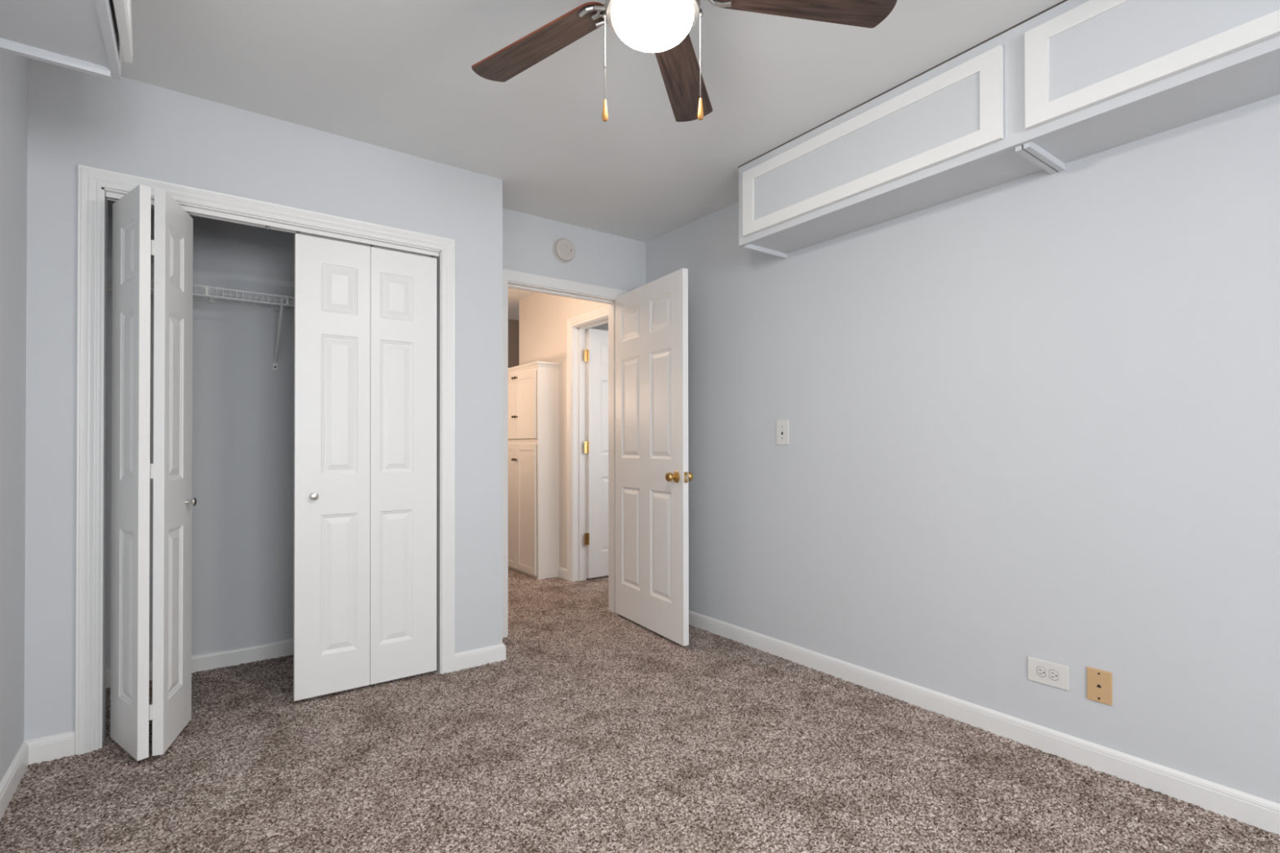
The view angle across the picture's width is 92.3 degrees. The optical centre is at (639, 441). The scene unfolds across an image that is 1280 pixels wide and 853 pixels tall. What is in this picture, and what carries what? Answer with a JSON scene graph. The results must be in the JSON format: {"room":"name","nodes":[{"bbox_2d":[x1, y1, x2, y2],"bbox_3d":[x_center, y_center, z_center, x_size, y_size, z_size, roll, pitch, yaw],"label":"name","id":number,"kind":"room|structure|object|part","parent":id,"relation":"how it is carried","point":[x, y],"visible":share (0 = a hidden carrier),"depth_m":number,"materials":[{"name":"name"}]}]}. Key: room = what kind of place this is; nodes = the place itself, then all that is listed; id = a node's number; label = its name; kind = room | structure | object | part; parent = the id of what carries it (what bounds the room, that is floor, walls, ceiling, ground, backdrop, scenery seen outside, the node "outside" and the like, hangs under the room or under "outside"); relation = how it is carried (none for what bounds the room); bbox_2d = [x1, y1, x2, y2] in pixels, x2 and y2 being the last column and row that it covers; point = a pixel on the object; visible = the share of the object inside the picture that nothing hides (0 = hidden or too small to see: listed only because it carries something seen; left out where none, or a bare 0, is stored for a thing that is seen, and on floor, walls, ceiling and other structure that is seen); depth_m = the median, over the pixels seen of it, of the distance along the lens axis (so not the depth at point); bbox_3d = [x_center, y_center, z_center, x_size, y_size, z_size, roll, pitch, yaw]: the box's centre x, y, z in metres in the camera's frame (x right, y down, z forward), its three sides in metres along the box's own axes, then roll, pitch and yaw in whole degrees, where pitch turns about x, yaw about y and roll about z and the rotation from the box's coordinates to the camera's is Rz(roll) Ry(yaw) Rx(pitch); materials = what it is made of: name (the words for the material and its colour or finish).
{"room":"empty bedroom","nodes":[
{"label":"empty bedroom","id":0,"kind":"room"},
{"bbox_2d":[0,50,27,782],"bbox_3d":[-0.526,-0.133,-0.154,0.120,2.460,7.210,0,0,-36],"label":"wall","id":1,"kind":"structure","parent":0,"point":[13,67],"depth_m":1.95,"materials":[{"name":"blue paint"}]},
{"bbox_2d":[0,742,28,820],"bbox_3d":[-0.253,1.045,-0.421,0.013,0.086,6.232,0,0,-36],"label":"baseboard","id":2,"kind":"structure","parent":1,"relation":"attached to","point":[11,779],"depth_m":1.93,"materials":[{"name":"white paint"}]},
{"bbox_2d":[0,0,133,79],"bbox_3d":[-1.124,-1.153,1.051,0.331,0.402,1.254,0,0,-36],"label":"upper cabinet","id":3,"kind":"object","parent":1,"relation":"attached to","point":[89,37],"visible":1,"depth_m":1.47,"materials":[{"name":"blue paint"}]},
{"bbox_3d":[-1.020,-1.157,1.127,0.018,0.384,1.254,0,0,-36],"label":"frame","id":4,"kind":"part","parent":3,"relation":"part of","materials":[{"name":"white paint"}]},
{"bbox_3d":[-1.000,-1.150,1.140,0.019,0.305,1.165,-1,0,-36],"label":"door","id":5,"kind":"part","parent":3,"relation":"part of","materials":[{"name":"white paint"}]},
{"bbox_2d":[106,200,295,669],"bbox_3d":[-1.915,-0.107,3.225,1.626,2.460,0.115,0,0,-36],"label":"wall","id":6,"kind":"structure","parent":0,"point":[242,468],"depth_m":3.08,"materials":[{"name":"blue paint"}]},
{"bbox_2d":[106,638,293,688],"bbox_3d":[-1.875,1.073,3.165,1.626,0.086,0.013,0,0,-36],"label":"baseboard","id":7,"kind":"structure","parent":6,"relation":"attached to","point":[248,654],"depth_m":3.06,"materials":[{"name":"white paint"}]},
{"bbox_2d":[107,273,293,369],"bbox_3d":[-1.791,-0.534,3.058,1.614,0.326,0.308,0,0,-36],"label":"wire shelf","id":8,"kind":"object","parent":6,"relation":"attached to","point":[109,290],"visible":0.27,"depth_m":2.94,"materials":[{"name":"white metal"}]},
{"bbox_3d":[-1.761,-0.691,3.017,1.614,0.005,0.005,0,0,-36],"label":"rail","id":9,"kind":"part","parent":8,"relation":"part of","materials":[{"name":"white metal"}]},
{"bbox_3d":[-1.820,-0.690,3.098,1.614,0.005,0.005,0,0,-36],"label":"rail","id":10,"kind":"part","parent":8,"relation":"part of","materials":[{"name":"white metal"}]},
{"bbox_3d":[-1.705,-0.656,2.941,1.614,0.006,0.006,0,0,-36],"label":"rail","id":11,"kind":"part","parent":8,"relation":"part of","materials":[{"name":"white metal"}]},
{"bbox_3d":[-1.703,-0.694,2.938,1.614,0.006,0.006,0,0,-36],"label":"rail","id":12,"kind":"part","parent":8,"relation":"part of","materials":[{"name":"white metal"}]},
{"bbox_3d":[-1.877,-0.689,3.176,1.614,0.006,0.006,0,0,-36],"label":"rail","id":13,"kind":"part","parent":8,"relation":"part of","materials":[{"name":"white metal"}]},
{"bbox_3d":[-1.883,-0.389,3.175,0.020,0.038,0.005,0,0,-36],"label":"foot plate","id":14,"kind":"part","parent":8,"relation":"part of","materials":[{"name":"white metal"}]},
{"bbox_2d":[23,57,502,741],"bbox_3d":[-1.653,-0.110,2.964,1.741,2.460,0.844,0,0,-36],"label":"wall","id":15,"kind":"structure","parent":0,"point":[125,126],"depth_m":2.39,"materials":[{"name":"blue paint"}]},
{"bbox_2d":[23,730,75,764],"bbox_3d":[-2.048,1.066,2.135,0.131,0.086,0.013,0,0,-36],"label":"baseboard","id":16,"kind":"structure","parent":15,"relation":"attached to","point":[51,748],"depth_m":2.13,"materials":[{"name":"white paint"}]},
{"bbox_2d":[75,164,454,755],"bbox_3d":[-1.482,0.066,2.627,1.356,2.092,0.138,0,0,-36],"label":"door frame","id":17,"kind":"structure","parent":15,"relation":"attached to","point":[94,183],"depth_m":2.25,"materials":[{"name":"white paint"}]},
{"bbox_2d":[106,191,439,257],"bbox_3d":[-1.470,-0.897,2.619,1.216,0.030,0.036,0,0,-36],"label":"door track","id":18,"kind":"object","parent":15,"relation":"attached to","point":[110,196],"visible":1,"depth_m":2.61,"materials":[{"name":"white metal"}]},
{"bbox_2d":[110,184,196,760],"bbox_3d":[-1.774,0.104,2.244,0.256,1.973,0.300,0,0,-36],"label":"door","id":19,"kind":"structure","parent":18,"relation":"hanging from","point":[133,247],"depth_m":2.18,"materials":[{"name":"white paint"}]},
{"bbox_3d":[-1.726,0.232,2.365,0.033,0.033,0.033,0,0,-21],"label":"knob","id":20,"kind":"part","parent":19,"relation":"part of","materials":[{"name":"silver metal"}]},
{"bbox_2d":[293,233,436,701],"bbox_3d":[-1.216,0.107,2.771,0.598,1.973,0.071,0,0,-36],"label":"door","id":21,"kind":"structure","parent":18,"relation":"hanging from","point":[365,609],"depth_m":2.75,"materials":[{"name":"white paint"}]},
{"bbox_3d":[-1.388,0.234,2.620,0.033,0.033,0.033,0,0,-36],"label":"knob","id":22,"kind":"part","parent":21,"relation":"part of","materials":[{"name":"silver metal"}]},
{"bbox_2d":[454,643,506,671],"bbox_3d":[-0.892,1.072,3.188,0.267,0.086,0.348,0,0,-36],"label":"baseboard","id":23,"kind":"structure","parent":15,"relation":"attached to","point":[484,655],"depth_m":3.05,"materials":[{"name":"white paint"}]},
{"bbox_2d":[507,319,519,368],"bbox_3d":[-0.573,-0.092,5.800,3.580,2.460,2.460,0,0,-36],"label":"wall","id":24,"kind":"structure","parent":0,"point":[513,325],"depth_m":6.63,"materials":[{"name":"paint"}]},
{"bbox_2d":[502,208,645,292],"bbox_3d":[-0.467,-0.106,3.814,1.177,2.460,0.115,0,0,-36],"label":"wall","id":25,"kind":"structure","parent":0,"point":[602,259],"depth_m":3.80,"materials":[{"name":"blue paint"}]},
{"bbox_2d":[552,238,574,262],"bbox_3d":[-0.457,-1.164,3.736,0.148,0.148,0.036,0,0,-36],"label":"smoke detector","id":26,"kind":"object","parent":25,"relation":"attached to","point":[563,250],"visible":1,"depth_m":3.72,"materials":[{"name":"grey plastic"}]},
{"bbox_2d":[502,268,627,637],"bbox_3d":[-0.480,0.066,3.796,0.906,2.104,0.136,0,0,-36],"label":"door frame","id":27,"kind":"structure","parent":25,"relation":"attached to","point":[513,279],"depth_m":3.77,"materials":[{"name":"white paint"}]},
{"bbox_2d":[615,267,693,646],"bbox_3d":[0.051,0.084,3.634,0.158,2.027,0.789,0,0,-30],"label":"door","id":28,"kind":"structure","parent":25,"relation":"in","point":[652,475],"depth_m":3.55,"materials":[{"name":"white paint"}]},
{"bbox_3d":[0.173,0.192,3.331,0.061,0.064,0.064,0,0,-30],"label":"knob","id":29,"kind":"part","parent":28,"relation":"part of","materials":[{"name":"gold metal"}]},
{"bbox_3d":[0.246,0.193,3.301,0.025,0.058,0.002,0,0,-30],"label":"latch plate","id":30,"kind":"part","parent":28,"relation":"part of","materials":[{"name":"gold metal"}]},
{"bbox_3d":[0.256,0.192,3.379,0.061,0.064,0.064,0,0,-30],"label":"knob","id":31,"kind":"part","parent":28,"relation":"part of","materials":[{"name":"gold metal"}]},
{"bbox_2d":[120,0,1063,319],"bbox_3d":[0.769,-1.398,2.339,5.506,0.100,9.850,0,0,-36],"label":"ceiling","id":32,"kind":"structure","parent":0,"point":[397,75],"depth_m":2.29,"materials":[{"name":"paint"}]},
{"bbox_2d":[471,0,897,121],"bbox_3d":[0.009,-1.077,1.514,1.221,0.548,1.247,0,0,-36],"label":"ceiling fan","id":33,"kind":"object","parent":32,"relation":"hanging from","point":[663,28],"visible":1,"depth_m":1.64,"materials":[{"name":"brown wood"}]},
{"bbox_3d":[-0.289,-1.143,1.773,0.493,0.006,0.131,-2,7,36],"label":"blade","id":34,"kind":"part","parent":33,"relation":"part of","materials":[{"name":"brown wood"}]},
{"bbox_3d":[-0.086,-1.144,1.626,0.134,0.033,0.092,-2,7,36],"label":"blade arm","id":35,"kind":"part","parent":33,"relation":"part of","materials":[{"name":"silver metal"}]},
{"bbox_3d":[-0.089,-0.967,1.540,0.010,0.225,0.008,0,0,1],"label":"pull chain","id":36,"kind":"part","parent":33,"relation":"part of","materials":[{"name":"silver metal"}]},
{"bbox_3d":[0.132,-1.141,1.922,0.131,0.006,0.493,-9,-4,14],"label":"blade","id":37,"kind":"part","parent":33,"relation":"part of","materials":[{"name":"brown wood"}]},
{"bbox_3d":[0.152,-0.967,1.535,0.010,0.225,0.008,0,0,1],"label":"pull chain","id":38,"kind":"part","parent":33,"relation":"part of","materials":[{"name":"silver metal"}]},
{"bbox_3d":[0.176,-1.145,1.558,0.134,0.033,0.092,1,-9,-8],"label":"blade arm","id":39,"kind":"part","parent":33,"relation":"part of","materials":[{"name":"silver metal"}]},
{"bbox_3d":[0.424,-1.149,1.592,0.493,0.006,0.131,1,-9,-8],"label":"blade","id":40,"kind":"part","parent":33,"relation":"part of","materials":[{"name":"brown wood"}]},
{"bbox_2d":[591,322,608,330],"bbox_3d":[0.656,-0.097,5.315,2.168,2.460,2.806,0,0,-36],"label":"wall","id":41,"kind":"structure","parent":0,"point":[603,326],"depth_m":6.16,"materials":[{"name":"grey paint"}]},
{"bbox_2d":[0,568,1279,852],"bbox_3d":[0.834,1.102,2.385,5.332,0.009,9.722,0,0,-36],"label":"floor","id":42,"kind":"structure","parent":0,"point":[597,731],"depth_m":2.04,"materials":[{"name":"brown carpet"}]},
{"bbox_2d":[507,360,559,579],"bbox_3d":[-0.992,0.237,5.355,0.238,1.778,0.792,0,0,-36],"label":"tall cabinet","id":43,"kind":"object","parent":42,"relation":"on","point":[533,388],"visible":0.93,"depth_m":5.10,"materials":[{"name":"paint"}]},
{"bbox_3d":[-1.171,0.561,5.462,0.010,0.977,0.241,0,0,-36],"label":"door panel","id":44,"kind":"part","parent":43,"relation":"part of","materials":[{"name":"paint"}]},
{"bbox_3d":[-1.172,-0.302,5.468,0.010,0.458,0.241,0,0,-36],"label":"door panel","id":45,"kind":"part","parent":43,"relation":"part of","materials":[{"name":"paint"}]},
{"bbox_3d":[-1.172,0.560,5.460,0.018,1.077,0.361,0,0,-36],"label":"door","id":46,"kind":"part","parent":43,"relation":"part of","materials":[{"name":"paint"}]},
{"bbox_3d":[-1.174,-0.302,5.467,0.018,0.558,0.361,0,0,-36],"label":"door","id":47,"kind":"part","parent":43,"relation":"part of","materials":[{"name":"paint"}]},
{"bbox_3d":[-1.049,0.251,5.324,0.018,1.750,0.776,0,0,-36],"label":"frame","id":48,"kind":"part","parent":43,"relation":"part of","materials":[{"name":"paint"}]},
{"bbox_3d":[-0.955,0.558,5.167,0.010,0.977,0.241,0,0,-36],"label":"door panel","id":49,"kind":"part","parent":43,"relation":"part of","materials":[{"name":"paint"}]},
{"bbox_3d":[-0.957,-0.304,5.173,0.010,0.458,0.241,0,0,-36],"label":"door panel","id":50,"kind":"part","parent":43,"relation":"part of","materials":[{"name":"paint"}]},
{"bbox_3d":[-0.958,-0.304,5.172,0.018,0.558,0.361,0,0,-36],"label":"door","id":51,"kind":"part","parent":43,"relation":"part of","materials":[{"name":"paint"}]},
{"bbox_3d":[-0.957,0.558,5.166,0.018,1.077,0.361,0,0,-36],"label":"door","id":52,"kind":"part","parent":43,"relation":"part of","materials":[{"name":"paint"}]},
{"bbox_3d":[-0.982,-0.632,5.370,0.208,0.040,0.792,0,0,-36],"label":"crown molding","id":53,"kind":"part","parent":43,"relation":"part of","materials":[{"name":"paint"}]},
{"bbox_2d":[519,93,1279,804],"bbox_3d":[1.486,-0.120,2.256,0.138,2.460,8.726,0,0,-36],"label":"wall","id":54,"kind":"structure","parent":0,"point":[1037,415],"depth_m":2.24,"materials":[{"name":"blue paint"}]},
{"bbox_2d":[558,567,567,580],"bbox_3d":[-0.628,1.084,5.045,0.013,0.086,0.158,0,0,-36],"label":"baseboard","id":55,"kind":"structure","parent":54,"relation":"attached to","point":[562,572],"depth_m":5.04,"materials":[{"name":"white paint"}]},
{"bbox_2d":[566,305,608,582],"bbox_3d":[-0.271,0.064,4.662,0.142,2.119,0.897,0,0,-36],"label":"door frame","id":56,"kind":"structure","parent":54,"relation":"attached to","point":[576,326],"depth_m":4.95,"materials":[{"name":"white paint"}]},
{"bbox_2d":[584,328,608,578],"bbox_3d":[-0.138,0.095,5.205,0.803,2.027,0.048,0,-1,-38],"label":"door","id":57,"kind":"structure","parent":54,"relation":"in","point":[596,353],"depth_m":5.03,"materials":[{"name":"white paint"}]},
{"bbox_2d":[776,419,788,444],"bbox_3d":[0.731,-0.047,3.161,0.013,0.129,0.081,0,0,-36],"label":"light switch","id":58,"kind":"object","parent":54,"relation":"attached to","point":[782,425],"visible":1,"depth_m":3.16,"materials":[{"name":"white plastic"}]},
{"bbox_2d":[738,23,1057,258],"bbox_3d":[0.968,-1.146,2.578,0.324,0.402,1.259,0,0,-36],"label":"upper cabinet","id":59,"kind":"object","parent":54,"relation":"attached to","point":[950,131],"visible":0.94,"depth_m":2.36,"materials":[{"name":"blue paint"}]},
{"bbox_3d":[0.630,-1.137,3.074,0.286,0.394,0.018,0,0,-36],"label":"panel","id":60,"kind":"part","parent":59,"relation":"part of","materials":[{"name":"white paint"}]},
{"bbox_3d":[0.846,-1.144,2.489,0.011,0.203,1.037,0,0,-36],"label":"door panel","id":61,"kind":"part","parent":59,"relation":"part of","materials":[{"name":"blue paint"}]},
{"bbox_3d":[0.845,-1.144,2.488,0.019,0.305,1.165,0,0,-36],"label":"door","id":62,"kind":"part","parent":59,"relation":"part of","materials":[{"name":"white paint"}]},
{"bbox_3d":[1.348,-1.145,2.090,0.286,0.394,0.018,0,0,-36],"label":"panel","id":63,"kind":"part","parent":59,"relation":"part of","materials":[{"name":"white paint"}]},
{"bbox_2d":[688,610,1279,835],"bbox_3d":[1.985,1.055,1.440,0.013,0.086,6.596,0,0,-36],"label":"baseboard","id":64,"kind":"structure","parent":54,"relation":"attached to","point":[1248,809],"depth_m":2.20,"materials":[{"name":"white paint"}]},
{"bbox_2d":[1027,657,1068,690],"bbox_3d":[1.447,0.823,2.182,0.008,0.084,0.129,0,0,-36],"label":"power outlet","id":65,"kind":"object","parent":54,"relation":"attached to","point":[1052,674],"visible":1,"depth_m":2.18,"materials":[{"name":"white plastic"}]},
{"bbox_2d":[1036,666,1045,677],"bbox_3d":[1.434,0.823,2.197,0.001,0.037,0.029,0,0,-36],"label":"socket","id":66,"kind":"object","parent":65,"relation":"attached to","point":[1041,671],"depth_m":2.20,"materials":[{"name":"white plastic"}]},
{"bbox_2d":[1048,669,1057,680],"bbox_3d":[1.456,0.823,2.165,0.002,0.037,0.029,0,0,-36],"label":"socket","id":67,"kind":"object","parent":65,"relation":"attached to","point":[1053,673],"depth_m":2.17,"materials":[{"name":"white plastic"}]},
{"bbox_2d":[1086,666,1112,706],"bbox_3d":[1.538,0.818,2.059,0.006,0.110,0.071,0,0,-36],"label":"phone jack","id":68,"kind":"object","parent":54,"relation":"attached to","point":[1099,682],"visible":1,"depth_m":2.06,"materials":[{"name":"brown plastic"}]},
{"bbox_2d":[1018,0,1279,171],"bbox_3d":[1.710,-1.154,1.563,0.324,0.402,1.254,0,0,-36],"label":"upper cabinet","id":69,"kind":"object","parent":54,"relation":"attached to","point":[1096,76],"visible":1,"depth_m":1.77,"materials":[{"name":"blue paint"}]},
{"bbox_3d":[1.363,-1.146,2.071,0.286,0.394,0.018,0,0,-36],"label":"panel","id":70,"kind":"part","parent":69,"relation":"part of","materials":[{"name":"white paint"}]},
{"bbox_3d":[1.581,-1.152,1.484,0.011,0.203,1.054,0,0,-36],"label":"door panel","id":71,"kind":"part","parent":69,"relation":"part of","materials":[{"name":"blue paint"}]}
]}

